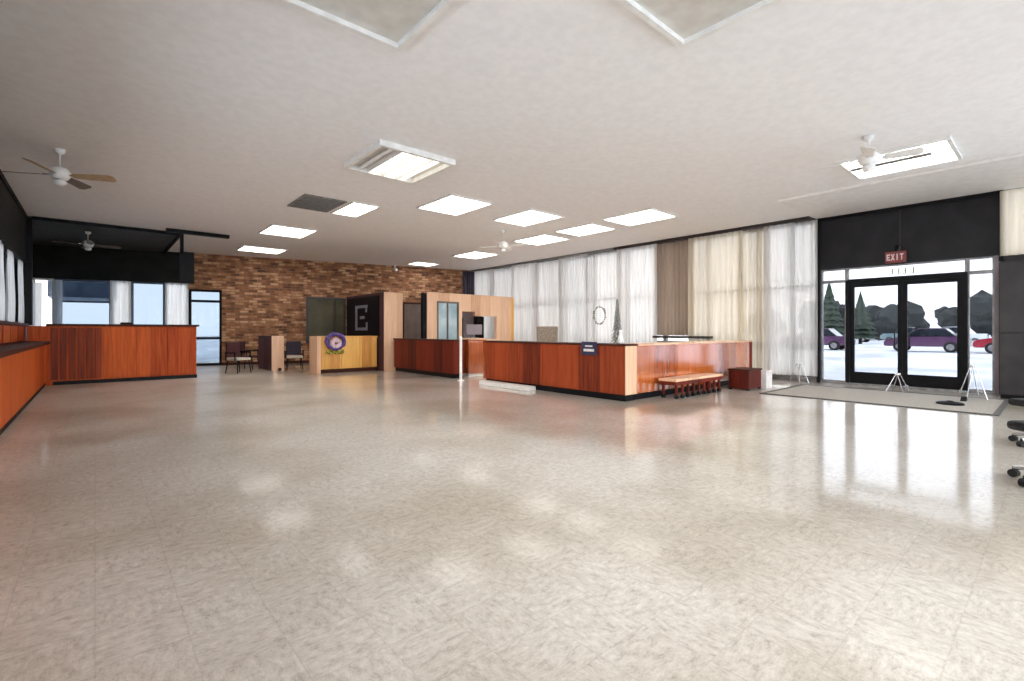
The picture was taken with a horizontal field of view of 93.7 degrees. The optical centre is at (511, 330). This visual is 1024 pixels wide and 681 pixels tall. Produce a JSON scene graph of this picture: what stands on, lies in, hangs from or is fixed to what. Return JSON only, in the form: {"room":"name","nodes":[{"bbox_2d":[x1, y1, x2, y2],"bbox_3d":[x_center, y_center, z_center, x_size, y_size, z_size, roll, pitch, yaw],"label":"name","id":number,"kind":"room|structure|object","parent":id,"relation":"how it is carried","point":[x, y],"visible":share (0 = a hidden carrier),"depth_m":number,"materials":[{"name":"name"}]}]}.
{"room":"public hall","nodes":[
{"label":"public hall","id":0,"kind":"room"},
{"bbox_2d":[0,169,32,340],"bbox_3d":[-8.144,-0.790,6.171,1.800,4.180,28.000,0,0,-41],"label":"wall","id":1,"kind":"structure","parent":0,"point":[16,229],"depth_m":10.96,"materials":[{"name":"black paint"}]},
{"bbox_2d":[0,240,4,320],"bbox_3d":[-9.571,-0.940,8.972,0.066,1.480,0.900,0,0,-41],"label":"curtain","id":2,"kind":"object","parent":1,"relation":"hanging from","point":[2,282],"visible":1,"depth_m":9.10,"materials":[{"name":"white fabric"}]},
{"bbox_2d":[3,249,7,320],"bbox_3d":[-10.979,-0.925,10.425,0.100,1.550,1.340,0,0,-41],"label":"window","id":3,"kind":"structure","parent":1,"relation":"in","point":[5,252],"depth_m":10.35,"materials":[{"name":"black metal"}]},
{"bbox_2d":[7,249,14,321],"bbox_3d":[-10.656,-0.940,10.215,0.062,1.480,1.000,0,0,-41],"label":"curtain","id":4,"kind":"object","parent":1,"relation":"hanging from","point":[10,256],"visible":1,"depth_m":10.12,"materials":[{"name":"white fabric"}]},
{"bbox_2d":[14,257,18,322],"bbox_3d":[-11.897,-0.925,11.482,0.100,1.550,1.340,0,0,-41],"label":"window","id":5,"kind":"structure","parent":1,"relation":"in","point":[15,259],"depth_m":11.67,"materials":[{"name":"black metal"}]},
{"bbox_2d":[18,259,23,322],"bbox_3d":[-11.803,-0.940,11.537,0.068,1.480,0.900,0,0,-41],"label":"curtain","id":6,"kind":"object","parent":1,"relation":"hanging from","point":[20,263],"visible":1,"depth_m":11.45,"materials":[{"name":"white fabric"}]},
{"bbox_2d":[28,216,179,254],"bbox_3d":[-13.310,-2.820,14.632,4.700,0.119,5.650,0,0,-41],"label":"ceiling","id":7,"kind":"structure","parent":0,"point":[45,230],"depth_m":14.33,"materials":[{"name":"paint"}]},
{"bbox_2d":[52,231,120,250],"bbox_3d":[-12.181,-2.579,13.791,1.129,0.539,1.129,0,0,-2],"label":"ceiling fan","id":8,"kind":"object","parent":7,"relation":"hanging from","point":[87,244],"visible":1,"depth_m":13.74,"materials":[{"name":"white metal"}]},
{"bbox_2d":[33,244,472,364],"bbox_3d":[-9.178,-0.790,19.276,17.150,4.180,0.267,0,0,-27],"label":"wall","id":9,"kind":"structure","parent":0,"point":[261,296],"depth_m":18.72,"materials":[{"name":"brown brick"}]},
{"bbox_2d":[29,282,41,325],"bbox_3d":[-15.609,-0.625,15.710,0.350,1.950,0.092,0,0,-27],"label":"curtain","id":10,"kind":"object","parent":9,"relation":"hanging from","point":[37,286],"visible":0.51,"depth_m":15.73,"materials":[{"name":"white fabric"}]},
{"bbox_2d":[33,278,53,323],"bbox_3d":[-15.592,-0.675,15.948,0.600,2.150,0.100,0,0,-27],"label":"window","id":11,"kind":"structure","parent":9,"relation":"in","point":[49,279],"depth_m":16.02,"materials":[{"name":"white metal"}]},
{"bbox_2d":[54,280,62,323],"bbox_3d":[-15.107,-0.675,15.970,0.220,2.050,0.066,0,0,-27],"label":"curtain","id":12,"kind":"object","parent":9,"relation":"hanging from","point":[58,284],"visible":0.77,"depth_m":15.98,"materials":[{"name":"white fabric"}]},
{"bbox_2d":[54,279,109,323],"bbox_3d":[-14.660,-0.675,16.432,1.500,2.150,0.100,0,0,-27],"label":"window","id":13,"kind":"structure","parent":9,"relation":"in","point":[84,301],"depth_m":16.45,"materials":[{"name":"clear glass"}]},
{"bbox_2d":[110,280,128,323],"bbox_3d":[-13.665,-0.700,16.720,0.530,2.100,0.081,0,0,-27],"label":"curtain","id":14,"kind":"object","parent":9,"relation":"hanging from","point":[119,290],"visible":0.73,"depth_m":16.72,"materials":[{"name":"white fabric"}]},
{"bbox_2d":[129,281,130,321],"bbox_3d":[-13.750,-0.675,16.905,0.550,2.150,0.100,0,0,-27],"label":"window","id":15,"kind":"structure","parent":9,"relation":"in","point":[129,281],"depth_m":16.97,"materials":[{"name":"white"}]},
{"bbox_2d":[131,282,164,323],"bbox_3d":[-13.071,-0.675,17.257,0.980,2.150,0.100,0,0,-27],"label":"window","id":16,"kind":"structure","parent":9,"relation":"in","point":[147,298],"depth_m":17.24,"materials":[{"name":"clear glass"}]},
{"bbox_2d":[165,283,186,324],"bbox_3d":[-12.217,-0.700,17.479,0.660,2.100,0.090,0,0,-27],"label":"curtain","id":17,"kind":"object","parent":9,"relation":"hanging from","point":[175,293],"visible":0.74,"depth_m":17.46,"materials":[{"name":"white fabric"}]},
{"bbox_2d":[188,289,221,365],"bbox_3d":[-11.511,-0.130,18.028,1.070,2.860,0.170,0,0,-27],"label":"door","id":18,"kind":"structure","parent":9,"relation":"in","point":[205,306],"depth_m":18.07,"materials":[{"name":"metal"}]},
{"bbox_2d":[306,297,345,342],"bbox_3d":[-7.690,-0.440,19.871,1.540,1.880,0.080,0,0,-27],"label":"window","id":19,"kind":"structure","parent":9,"relation":"in","point":[324,316],"depth_m":19.83,"materials":[{"name":"glass"}]},
{"bbox_2d":[403,302,420,338],"bbox_3d":[-4.430,0.010,21.545,0.970,2.580,0.114,0,0,-27],"label":"door","id":20,"kind":"structure","parent":9,"relation":"in","point":[411,310],"depth_m":21.51,"materials":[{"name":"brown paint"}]},
{"bbox_2d":[463,272,474,294],"bbox_3d":[-2.045,-2.050,22.714,0.620,1.500,0.081,0,0,-27],"label":"curtain","id":21,"kind":"object","parent":9,"relation":"hanging from","point":[468,277],"visible":0.66,"depth_m":22.72,"materials":[{"name":"fabric"}]},
{"bbox_2d":[474,269,493,338],"bbox_3d":[-1.296,-0.830,22.149,0.140,3.940,1.380,0,0,-41],"label":"curtain","id":22,"kind":"object","parent":9,"relation":"hanging from","point":[484,280],"visible":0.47,"depth_m":21.97,"materials":[{"name":"white fabric"}]},
{"bbox_2d":[494,267,511,296],"bbox_3d":[-0.343,-0.830,21.243,0.127,3.940,1.560,0,0,-42],"label":"curtain","id":23,"kind":"object","parent":9,"relation":"hanging from","point":[502,282],"visible":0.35,"depth_m":21.32,"materials":[{"name":"white fabric"}]},
{"bbox_2d":[511,262,536,340],"bbox_3d":[0.481,-0.830,20.097,0.125,3.940,1.570,0,0,-41],"label":"curtain","id":24,"kind":"object","parent":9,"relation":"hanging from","point":[524,276],"visible":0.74,"depth_m":20.03,"materials":[{"name":"white fabric"}]},
{"bbox_2d":[537,259,557,326],"bbox_3d":[1.509,-0.830,19.122,0.126,3.940,1.570,0,0,-41],"label":"curtain","id":25,"kind":"object","parent":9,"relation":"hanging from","point":[547,271],"visible":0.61,"depth_m":19.23,"materials":[{"name":"white fabric"}]},
{"bbox_2d":[558,254,587,341],"bbox_3d":[2.299,-0.830,18.020,0.129,3.940,1.450,0,0,-41],"label":"curtain","id":26,"kind":"object","parent":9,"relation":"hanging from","point":[572,271],"visible":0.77,"depth_m":18.05,"materials":[{"name":"grey fabric"}]},
{"bbox_2d":[588,251,616,342],"bbox_3d":[3.283,-0.830,17.087,0.135,3.940,1.570,0,0,-41],"label":"curtain","id":27,"kind":"object","parent":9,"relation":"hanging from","point":[602,288],"visible":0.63,"depth_m":17.16,"materials":[{"name":"white fabric"}]},
{"bbox_2d":[616,244,656,342],"bbox_3d":[4.109,-0.830,15.930,0.139,3.940,1.580,0,0,-41],"label":"curtain","id":28,"kind":"object","parent":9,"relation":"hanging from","point":[636,267],"visible":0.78,"depth_m":15.85,"materials":[{"name":"white fabric"}]},
{"bbox_2d":[470,216,812,271],"bbox_3d":[2.819,-2.834,17.552,0.280,0.089,14.400,0,0,-41],"label":"trim","id":29,"kind":"structure","parent":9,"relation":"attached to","point":[807,218],"depth_m":14.91,"materials":[{"name":"brown metal"}]},
{"bbox_2d":[657,240,687,335],"bbox_3d":[5.081,-1.330,15.013,0.128,2.940,1.340,0,0,-41],"label":"curtain","id":30,"kind":"object","parent":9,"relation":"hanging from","point":[672,257],"visible":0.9,"depth_m":15.09,"materials":[{"name":"beige fabric"}]},
{"bbox_2d":[688,230,743,340],"bbox_3d":[5.873,-0.830,13.906,0.132,3.940,1.610,0,0,-41],"label":"curtain","id":31,"kind":"object","parent":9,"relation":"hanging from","point":[715,262],"visible":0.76,"depth_m":13.84,"materials":[{"name":"beige fabric"}]},
{"bbox_2d":[743,228,763,369],"bbox_3d":[6.663,-0.830,13.188,0.128,3.940,0.830,0,0,-41],"label":"curtain","id":32,"kind":"object","parent":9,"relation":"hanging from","point":[753,240],"visible":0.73,"depth_m":13.19,"materials":[{"name":"beige fabric"}]},
{"bbox_2d":[764,222,794,374],"bbox_3d":[7.000,-0.830,12.600,0.136,3.940,0.760,0,0,-41],"label":"curtain","id":33,"kind":"object","parent":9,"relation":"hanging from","point":[779,240],"visible":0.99,"depth_m":12.57,"materials":[{"name":"grey fabric"}]},
{"bbox_2d":[347,292,402,370],"bbox_3d":[-4.935,0.015,16.974,0.705,2.570,3.100,0,0,-41],"label":"wall","id":34,"kind":"structure","parent":0,"point":[380,314],"depth_m":15.94,"materials":[{"name":"brown wood"}]},
{"bbox_2d":[0,363,1023,680],"bbox_3d":[-2.196,1.400,11.141,17.300,0.200,28.300,0,0,-41],"label":"floor","id":35,"kind":"structure","parent":0,"point":[294,524],"depth_m":3.07,"materials":[{"name":"beige tile"}]},
{"bbox_2d":[0,321,49,434],"bbox_3d":[-4.712,0.565,3.822,0.540,1.470,19.750,0,0,-41],"label":"countertop","id":36,"kind":"structure","parent":35,"relation":"on","point":[22,362],"depth_m":7.74,"materials":[{"name":"orange wood"}]},
{"bbox_2d":[27,324,198,385],"bbox_3d":[-10.235,0.562,12.542,3.400,1.475,0.640,0,0,-41],"label":"countertop","id":37,"kind":"structure","parent":35,"relation":"on","point":[75,353],"depth_m":12.25,"materials":[{"name":"orange wood"}]},
{"bbox_2d":[225,342,251,373],"bbox_3d":[-8.460,0.826,14.842,0.534,0.952,0.580,0,0,20],"label":"chair","id":38,"kind":"object","parent":35,"relation":"on","point":[232,348],"visible":1,"depth_m":14.85,"materials":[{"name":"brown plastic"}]},
{"bbox_2d":[238,341,259,369],"bbox_3d":[-8.865,0.826,16.145,0.534,0.952,0.580,0,0,-3],"label":"chair","id":39,"kind":"object","parent":35,"relation":"on","point":[242,343],"visible":0.6,"depth_m":16.14,"materials":[{"name":"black fabric"}]},
{"bbox_2d":[258,335,283,370],"bbox_3d":[-8.236,0.730,16.371,0.400,1.140,1.720,0,0,-41],"label":"pedestal","id":40,"kind":"object","parent":35,"relation":"on","point":[271,348],"visible":1,"depth_m":15.81,"materials":[{"name":"brown wood"}]},
{"bbox_2d":[284,341,303,370],"bbox_3d":[-7.307,0.826,16.110,0.580,0.952,0.534,0,0,-30],"label":"chair","id":41,"kind":"object","parent":35,"relation":"on","point":[293,348],"visible":0.99,"depth_m":16.24,"materials":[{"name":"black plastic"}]},
{"bbox_2d":[309,336,377,373],"bbox_3d":[-5.392,0.730,15.445,1.980,1.140,0.690,0,0,-41],"label":"reception desk","id":42,"kind":"object","parent":35,"relation":"on","point":[360,352],"visible":0.98,"depth_m":15.18,"materials":[{"name":"yellow wood"}]},
{"bbox_2d":[325,332,345,354],"bbox_3d":[-5.454,0.378,14.836,0.663,0.694,0.185,0,0,-41],"label":"flower wreath","id":43,"kind":"object","parent":42,"relation":"attached to","point":[334,347],"visible":1,"depth_m":14.79,"materials":[{"name":"purple plant"}]},
{"bbox_2d":[393,338,464,377],"bbox_3d":[-2.598,0.770,14.547,0.400,1.060,3.510,0,0,-41],"label":"counter","id":44,"kind":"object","parent":35,"relation":"on","point":[434,357],"depth_m":14.08,"materials":[{"name":"brown wood"}]},
{"bbox_2d":[393,338,464,340],"bbox_3d":[-2.598,0.260,14.547,0.400,0.040,3.510,0,0,-41],"label":"countertop","id":45,"kind":"structure","parent":44,"relation":"on","point":[393,338],"depth_m":14.03,"materials":[{"name":"brown wood"}]},
{"bbox_2d":[457,336,463,380],"bbox_3d":[-1.338,0.720,12.548,0.180,1.160,0.180,0,0,-41],"label":"post","id":46,"kind":"object","parent":35,"relation":"on","point":[460,337],"visible":1,"depth_m":12.52,"materials":[{"name":"white metal"}]},
{"bbox_2d":[421,292,513,340],"bbox_3d":[-1.761,-0.005,17.639,4.000,2.610,0.980,0,0,-41],"label":"wall","id":47,"kind":"structure","parent":35,"relation":"on","point":[442,316],"depth_m":16.99,"materials":[{"name":"brown wood"}]},
{"bbox_2d":[462,338,486,376],"bbox_3d":[-1.119,0.755,14.021,0.640,1.090,0.505,0,0,-35],"label":"base cabinet","id":48,"kind":"object","parent":35,"relation":"on","point":[473,347],"visible":0.66,"depth_m":13.79,"materials":[{"name":"orange wood"}]},
{"bbox_2d":[466,324,481,337],"bbox_3d":[-1.108,0.010,14.007,0.480,0.400,0.140,0,0,-24],"label":"monitor","id":49,"kind":"object","parent":48,"relation":"on","point":[471,329],"visible":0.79,"depth_m":13.98,"materials":[{"name":"grey paint"}]},
{"bbox_2d":[479,380,535,390],"bbox_3d":[-0.139,1.255,11.107,0.240,0.090,1.750,0,0,-41],"label":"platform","id":50,"kind":"object","parent":35,"relation":"on","point":[483,382],"visible":1,"depth_m":10.90,"materials":[{"name":"white metal"}]},
{"bbox_2d":[537,326,557,341],"bbox_3d":[1.204,0.570,16.160,0.720,1.460,0.616,0,0,0],"label":"chair","id":51,"kind":"object","parent":35,"relation":"on","point":[544,333],"visible":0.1,"depth_m":16.37,"materials":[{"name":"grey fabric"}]},
{"bbox_2d":[610,299,622,342],"bbox_3d":[3.382,0.131,15.466,0.484,2.337,0.473,0,0,18],"label":"potted tree","id":52,"kind":"object","parent":35,"relation":"on","point":[616,323],"visible":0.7,"depth_m":15.42,"materials":[{"name":"green plant"}]},
{"bbox_2d":[483,340,752,401],"bbox_3d":[2.732,0.770,12.164,5.460,1.060,4.260,0,0,-41],"label":"reception counter","id":53,"kind":"object","parent":35,"relation":"on","point":[624,372],"depth_m":10.02,"materials":[{"name":"red wood"}]},
{"bbox_2d":[483,340,637,345],"bbox_3d":[0.822,0.260,10.504,0.400,0.040,4.260,0,0,-41],"label":"countertop","id":54,"kind":"structure","parent":53,"relation":"on","point":[494,341],"depth_m":10.02,"materials":[{"name":"brown wood"}]},
{"bbox_2d":[581,342,596,354],"bbox_3d":[1.506,0.340,9.389,0.020,0.260,0.380,0,0,-41],"label":"sign","id":55,"kind":"object","parent":53,"relation":"attached to","point":[587,348],"visible":1,"depth_m":9.38,"materials":[{"name":"blue plastic"}]},
{"bbox_2d":[617,330,623,343],"bbox_3d":[2.054,0.110,9.071,0.130,0.260,0.130,0,0,-41],"label":"vase","id":56,"kind":"object","parent":53,"relation":"on","point":[620,340],"visible":1,"depth_m":9.03,"materials":[{"name":"white ceramic"}]},
{"bbox_2d":[658,373,722,398],"bbox_3d":[3.704,1.110,9.855,1.920,0.380,0.380,0,0,-41],"label":"bench","id":57,"kind":"object","parent":35,"relation":"on","point":[706,378],"visible":1,"depth_m":9.60,"materials":[{"name":"brown wood"}]},
{"bbox_2d":[727,367,761,390],"bbox_3d":[5.245,1.070,10.810,0.700,0.460,0.480,0,0,-41],"label":"storage box","id":58,"kind":"object","parent":35,"relation":"on","point":[747,378],"visible":1,"depth_m":10.61,"materials":[{"name":"brown wood"}]},
{"bbox_2d":[761,370,771,388],"bbox_3d":[5.772,1.099,11.043,0.340,0.403,0.290,0,0,-41],"label":"storage box","id":59,"kind":"object","parent":35,"relation":"on","point":[766,375],"visible":0.54,"depth_m":10.89,"materials":[{"name":"white paper"}]},
{"bbox_2d":[789,362,808,382],"bbox_3d":[7.180,1.036,12.014,0.320,0.511,0.319,0,0,-20],"label":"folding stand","id":60,"kind":"object","parent":35,"relation":"on","point":[799,363],"visible":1,"depth_m":11.99,"materials":[{"name":"metal"}]},
{"bbox_2d":[759,384,1008,415],"bbox_3d":[7.220,1.292,9.453,2.500,0.016,3.500,0,0,-41],"label":"entrance mat","id":61,"kind":"object","parent":35,"relation":"on","point":[973,405],"visible":0.9,"depth_m":9.16,"materials":[{"name":"rubber"}]},
{"bbox_2d":[886,373,909,392],"bbox_3d":[8.116,1.084,10.099,0.320,0.392,0.319,0,0,-31],"label":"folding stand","id":62,"kind":"object","parent":61,"relation":"on","point":[897,374],"visible":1,"depth_m":10.08,"materials":[{"name":"metal"}]},
{"bbox_2d":[936,400,964,405],"bbox_3d":[7.702,1.254,8.441,0.380,0.060,0.380,0,0,-41],"label":"round base","id":63,"kind":"object","parent":61,"relation":"on","point":[948,402],"visible":1,"depth_m":8.34,"materials":[{"name":"black metal"}]},
{"bbox_2d":[958,365,987,399],"bbox_3d":[8.726,0.963,9.092,0.320,0.631,0.360,0,0,24],"label":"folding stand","id":64,"kind":"object","parent":61,"relation":"on","point":[972,366],"visible":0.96,"depth_m":9.04,"materials":[{"name":"metal"}]},
{"bbox_2d":[999,261,1023,398],"bbox_3d":[10.175,-0.010,8.762,0.665,2.620,1.780,0,0,-41],"label":"tall cabinet","id":65,"kind":"object","parent":35,"relation":"on","point":[1011,274],"visible":1,"depth_m":9.10,"materials":[{"name":"grey paint"}]},
{"bbox_2d":[1007,420,1023,486],"bbox_3d":[4.544,0.775,3.996,0.620,1.050,0.652,0,0,0],"label":"office chair","id":66,"kind":"object","parent":35,"relation":"on","point":[1018,425],"visible":1,"depth_m":4.18,"materials":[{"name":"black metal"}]},
{"bbox_2d":[1008,398,1023,447],"bbox_3d":[5.981,0.775,5.377,0.620,1.050,0.652,0,0,0],"label":"office chair","id":67,"kind":"object","parent":35,"relation":"on","point":[1012,401],"visible":1,"depth_m":5.53,"materials":[{"name":"black plastic"}]},
{"bbox_2d":[0,0,1023,270],"bbox_3d":[-2.196,-2.980,11.141,17.300,0.200,28.300,0,0,-41],"label":"ceiling","id":68,"kind":"structure","parent":0,"point":[209,116],"depth_m":6.33,"materials":[{"name":"paint"}]},
{"bbox_2d":[0,148,116,189],"bbox_3d":[-7.171,-2.590,7.613,1.129,0.579,1.129,0,0,30],"label":"ceiling fan","id":69,"kind":"object","parent":68,"relation":"hanging from","point":[61,175],"visible":1,"depth_m":7.61,"materials":[{"name":"white metal"}]},
{"bbox_2d":[180,234,193,283],"bbox_3d":[-9.570,-2.140,14.139,0.340,1.480,0.100,0,0,-41],"label":"trim","id":70,"kind":"structure","parent":68,"relation":"attached to","point":[186,258],"depth_m":14.07,"materials":[{"name":"black metal"}]},
{"bbox_2d":[166,228,229,238],"bbox_3d":[-9.111,-2.829,13.955,1.550,0.098,0.180,0,0,-41],"label":"trim","id":71,"kind":"structure","parent":68,"relation":"attached to","point":[169,230],"depth_m":13.86,"materials":[{"name":"black metal"}]},
{"bbox_2d":[236,245,287,253],"bbox_3d":[-8.840,-2.863,16.959,1.400,0.030,1.200,0,0,-41],"label":"recessed light","id":72,"kind":"object","parent":68,"relation":"in","point":[247,248],"visible":1,"depth_m":16.88,"materials":[{"name":"white plastic"}]},
{"bbox_2d":[258,224,318,238],"bbox_3d":[-6.471,-2.863,13.851,1.240,0.030,1.480,0,0,-41],"label":"recessed light","id":73,"kind":"object","parent":68,"relation":"in","point":[272,229],"visible":1,"depth_m":13.82,"materials":[{"name":"white plastic"}]},
{"bbox_2d":[287,194,346,212],"bbox_3d":[-4.402,-2.865,10.814,0.900,0.025,1.240,0,0,-41],"label":"ceiling vent","id":74,"kind":"object","parent":68,"relation":"in","point":[306,201],"visible":1,"depth_m":10.76,"materials":[{"name":"grey metal"}]},
{"bbox_2d":[330,201,380,217],"bbox_3d":[-3.712,-2.863,11.347,0.680,0.030,1.360,0,0,-41],"label":"recessed light","id":75,"kind":"object","parent":68,"relation":"in","point":[355,209],"visible":1,"depth_m":11.32,"materials":[{"name":"white plastic"}]},
{"bbox_2d":[278,0,454,51],"bbox_3d":[-1.191,-2.848,3.840,1.400,0.060,1.440,0,0,-41],"label":"ceiling light","id":76,"kind":"object","parent":68,"relation":"attached to","point":[394,24],"visible":1,"depth_m":4.35,"materials":[{"name":"white plastic"}]},
{"bbox_2d":[343,139,455,183],"bbox_3d":[-1.923,-2.833,8.159,1.360,0.097,1.400,0,0,-41],"label":"ceiling light","id":77,"kind":"object","parent":68,"relation":"attached to","point":[382,158],"visible":1,"depth_m":8.05,"materials":[{"name":"white plastic"}]},
{"bbox_2d":[407,261,439,266],"bbox_3d":[-3.804,-2.863,20.540,1.100,0.030,0.900,0,0,-41],"label":"recessed light","id":78,"kind":"object","parent":68,"relation":"in","point":[417,263],"visible":1,"depth_m":20.56,"materials":[{"name":"white plastic"}]},
{"bbox_2d":[415,193,493,215],"bbox_3d":[-1.321,-2.863,10.973,1.160,0.030,1.480,0,0,-41],"label":"recessed light","id":79,"kind":"object","parent":68,"relation":"in","point":[450,204],"visible":1,"depth_m":10.96,"materials":[{"name":"white plastic"}]},
{"bbox_2d":[452,251,499,258],"bbox_3d":[-1.386,-2.863,18.137,1.160,0.030,1.480,0,0,-41],"label":"recessed light","id":80,"kind":"object","parent":68,"relation":"in","point":[473,254],"visible":1,"depth_m":18.15,"materials":[{"name":"white plastic"}]},
{"bbox_2d":[478,230,528,251],"bbox_3d":[-0.244,-2.564,13.698,1.129,0.629,1.129,0,0,-30],"label":"ceiling fan","id":81,"kind":"object","parent":68,"relation":"hanging from","point":[503,246],"visible":1,"depth_m":13.63,"materials":[{"name":"white metal"}]},
{"bbox_2d":[492,208,564,226],"bbox_3d":[0.395,-2.863,12.200,1.160,0.030,1.480,0,0,-41],"label":"recessed light","id":82,"kind":"object","parent":68,"relation":"in","point":[528,217],"visible":1,"depth_m":12.12,"materials":[{"name":"white plastic"}]},
{"bbox_2d":[512,234,570,245],"bbox_3d":[0.918,-2.863,15.105,1.160,0.030,1.480,0,0,-41],"label":"recessed light","id":83,"kind":"object","parent":68,"relation":"in","point":[542,239],"visible":1,"depth_m":15.04,"materials":[{"name":"white plastic"}]},
{"bbox_2d":[554,223,616,236],"bbox_3d":[2.076,-2.863,13.620,1.100,0.030,1.400,0,0,-41],"label":"recessed light","id":84,"kind":"object","parent":68,"relation":"in","point":[589,228],"visible":1,"depth_m":13.55,"materials":[{"name":"white plastic"}]},
{"bbox_2d":[601,208,678,226],"bbox_3d":[3.227,-2.863,12.143,1.200,0.030,1.480,0,0,-41],"label":"recessed light","id":85,"kind":"object","parent":68,"relation":"in","point":[648,215],"visible":1,"depth_m":12.12,"materials":[{"name":"white plastic"}]},
{"bbox_2d":[617,0,781,47],"bbox_3d":[1.641,-2.848,3.784,1.400,0.060,1.440,0,0,-41],"label":"ceiling light","id":86,"kind":"object","parent":68,"relation":"attached to","point":[684,22],"visible":1,"depth_m":4.32,"materials":[{"name":"white plastic"}]},
{"bbox_2d":[818,134,923,172],"bbox_3d":[5.268,-2.619,7.095,0.960,0.519,0.960,0,0,-7],"label":"ceiling fan","id":87,"kind":"object","parent":68,"relation":"hanging from","point":[868,157],"visible":1,"depth_m":6.97,"materials":[{"name":"white metal"}]},
{"bbox_2d":[836,135,962,179],"bbox_3d":[6.468,-2.853,8.031,1.320,0.050,1.440,0,0,-41],"label":"ceiling light","id":88,"kind":"object","parent":68,"relation":"attached to","point":[927,158],"visible":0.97,"depth_m":8.01,"materials":[{"name":"white plastic"}]},
{"bbox_2d":[778,152,1023,218],"bbox_3d":[9.401,-2.854,8.314,2.500,0.049,8.020,0,0,-41],"label":"ceiling","id":89,"kind":"structure","parent":0,"point":[1005,172],"depth_m":9.53,"materials":[{"name":"paint"}]},
{"bbox_2d":[1000,188,1023,255],"bbox_3d":[10.283,-2.150,9.047,0.089,1.300,1.530,0,0,-41],"label":"curtain","id":90,"kind":"object","parent":89,"relation":"hanging from","point":[1011,201],"visible":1,"depth_m":9.49,"materials":[{"name":"beige fabric"}]},
{"bbox_2d":[817,190,1003,394],"bbox_3d":[8.848,-0.765,10.933,0.220,4.130,3.300,0,0,-41],"label":"wall","id":91,"kind":"structure","parent":0,"point":[968,226],"depth_m":10.64,"materials":[{"name":"grey paint"}]},
{"bbox_2d":[538,218,1023,381],"bbox_3d":[5.200,-0.790,14.918,0.580,4.180,24.300,0,0,-41],"label":"wall window","id":92,"kind":"structure","parent":91,"relation":"in","point":[1016,258],"depth_m":12.64,"materials":[{"name":"grey metal"}]},
{"bbox_2d":[795,219,817,375],"bbox_3d":[7.450,-0.830,12.269,0.122,3.940,0.650,0,0,-41],"label":"curtain","id":93,"kind":"object","parent":91,"relation":"hanging from","point":[806,267],"visible":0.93,"depth_m":12.20,"materials":[{"name":"grey fabric"}]},
{"bbox_2d":[821,281,845,381],"bbox_3d":[8.007,0.015,11.932,0.100,2.470,0.550,0,0,-41],"label":"window","id":94,"kind":"structure","parent":91,"relation":"in","point":[833,294],"depth_m":11.94,"materials":[{"name":"clear glass"}]},
{"bbox_2d":[821,268,846,282],"bbox_3d":[8.007,-1.375,11.932,0.100,0.310,0.550,0,0,-41],"label":"window","id":95,"kind":"structure","parent":91,"relation":"in","point":[833,275],"depth_m":11.92,"materials":[{"name":"clear glass"}]},
{"bbox_2d":[850,281,901,385],"bbox_3d":[8.519,0.060,11.258,0.132,2.380,0.999,0,0,-41],"label":"door","id":96,"kind":"structure","parent":91,"relation":"in","point":[875,308],"depth_m":11.26,"materials":[{"name":"clear glass"}]},
{"bbox_2d":[885,245,906,263],"bbox_3d":[8.726,-1.752,10.920,0.087,0.405,0.380,0,0,-41],"label":"exit sign","id":97,"kind":"object","parent":91,"relation":"attached to","point":[896,256],"visible":1,"depth_m":10.89,"materials":[{"name":"red plastic"}]},
{"bbox_2d":[846,272,967,390],"bbox_3d":[8.886,0.005,10.913,0.170,2.490,2.160,0,0,-41],"label":"door frame","id":98,"kind":"structure","parent":91,"relation":"attached to","point":[964,275],"depth_m":10.43,"materials":[{"name":"black metal"}]},
{"bbox_2d":[847,258,966,279],"bbox_3d":[8.889,-1.375,10.916,0.100,0.310,2.140,0,0,-41],"label":"window","id":99,"kind":"structure","parent":91,"relation":"in","point":[953,265],"depth_m":10.81,"materials":[{"name":"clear glass"}]},
{"bbox_2d":[902,278,961,389],"bbox_3d":[9.175,0.060,10.502,0.132,2.380,0.999,0,0,-41],"label":"door","id":100,"kind":"structure","parent":91,"relation":"in","point":[931,308],"depth_m":10.51,"materials":[{"name":"clear glass"}]},
{"bbox_2d":[967,256,994,272],"bbox_3d":[9.726,-1.375,9.954,0.100,0.310,0.410,0,0,-41],"label":"window","id":101,"kind":"structure","parent":91,"relation":"in","point":[976,264],"depth_m":9.94,"materials":[{"name":"clear glass"}]},
{"bbox_2d":[968,271,994,391],"bbox_3d":[9.726,0.015,9.954,0.100,2.470,0.410,0,0,-41],"label":"window","id":102,"kind":"structure","parent":91,"relation":"in","point":[981,285],"depth_m":9.93,"materials":[{"name":"clear glass"}]},
{"label":"outside","id":103,"kind":"structure","parent":0,"visible":0},
{"bbox_2d":[657,335,687,340],"bbox_3d":[103.530,1.475,89.954,245.700,0.250,320.000,0,0,-41],"label":"ground","id":104,"kind":"structure","parent":103,"point":[658,339],"depth_m":76.24,"materials":[{"name":"white"}]},
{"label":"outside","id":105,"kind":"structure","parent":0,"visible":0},
{"bbox_3d":[-115.333,1.475,21.666,174.300,0.250,136.000,0,0,-41],"label":"ground","id":106,"kind":"structure","parent":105,"visible":0},
{"bbox_2d":[47,280,51,298],"bbox_3d":[-18.301,-0.650,20.529,2.100,4.000,3.000,0,0,-41],"label":"canopy","id":107,"kind":"object","parent":106,"relation":"on","point":[49,283],"visible":0.1,"depth_m":18.75,"materials":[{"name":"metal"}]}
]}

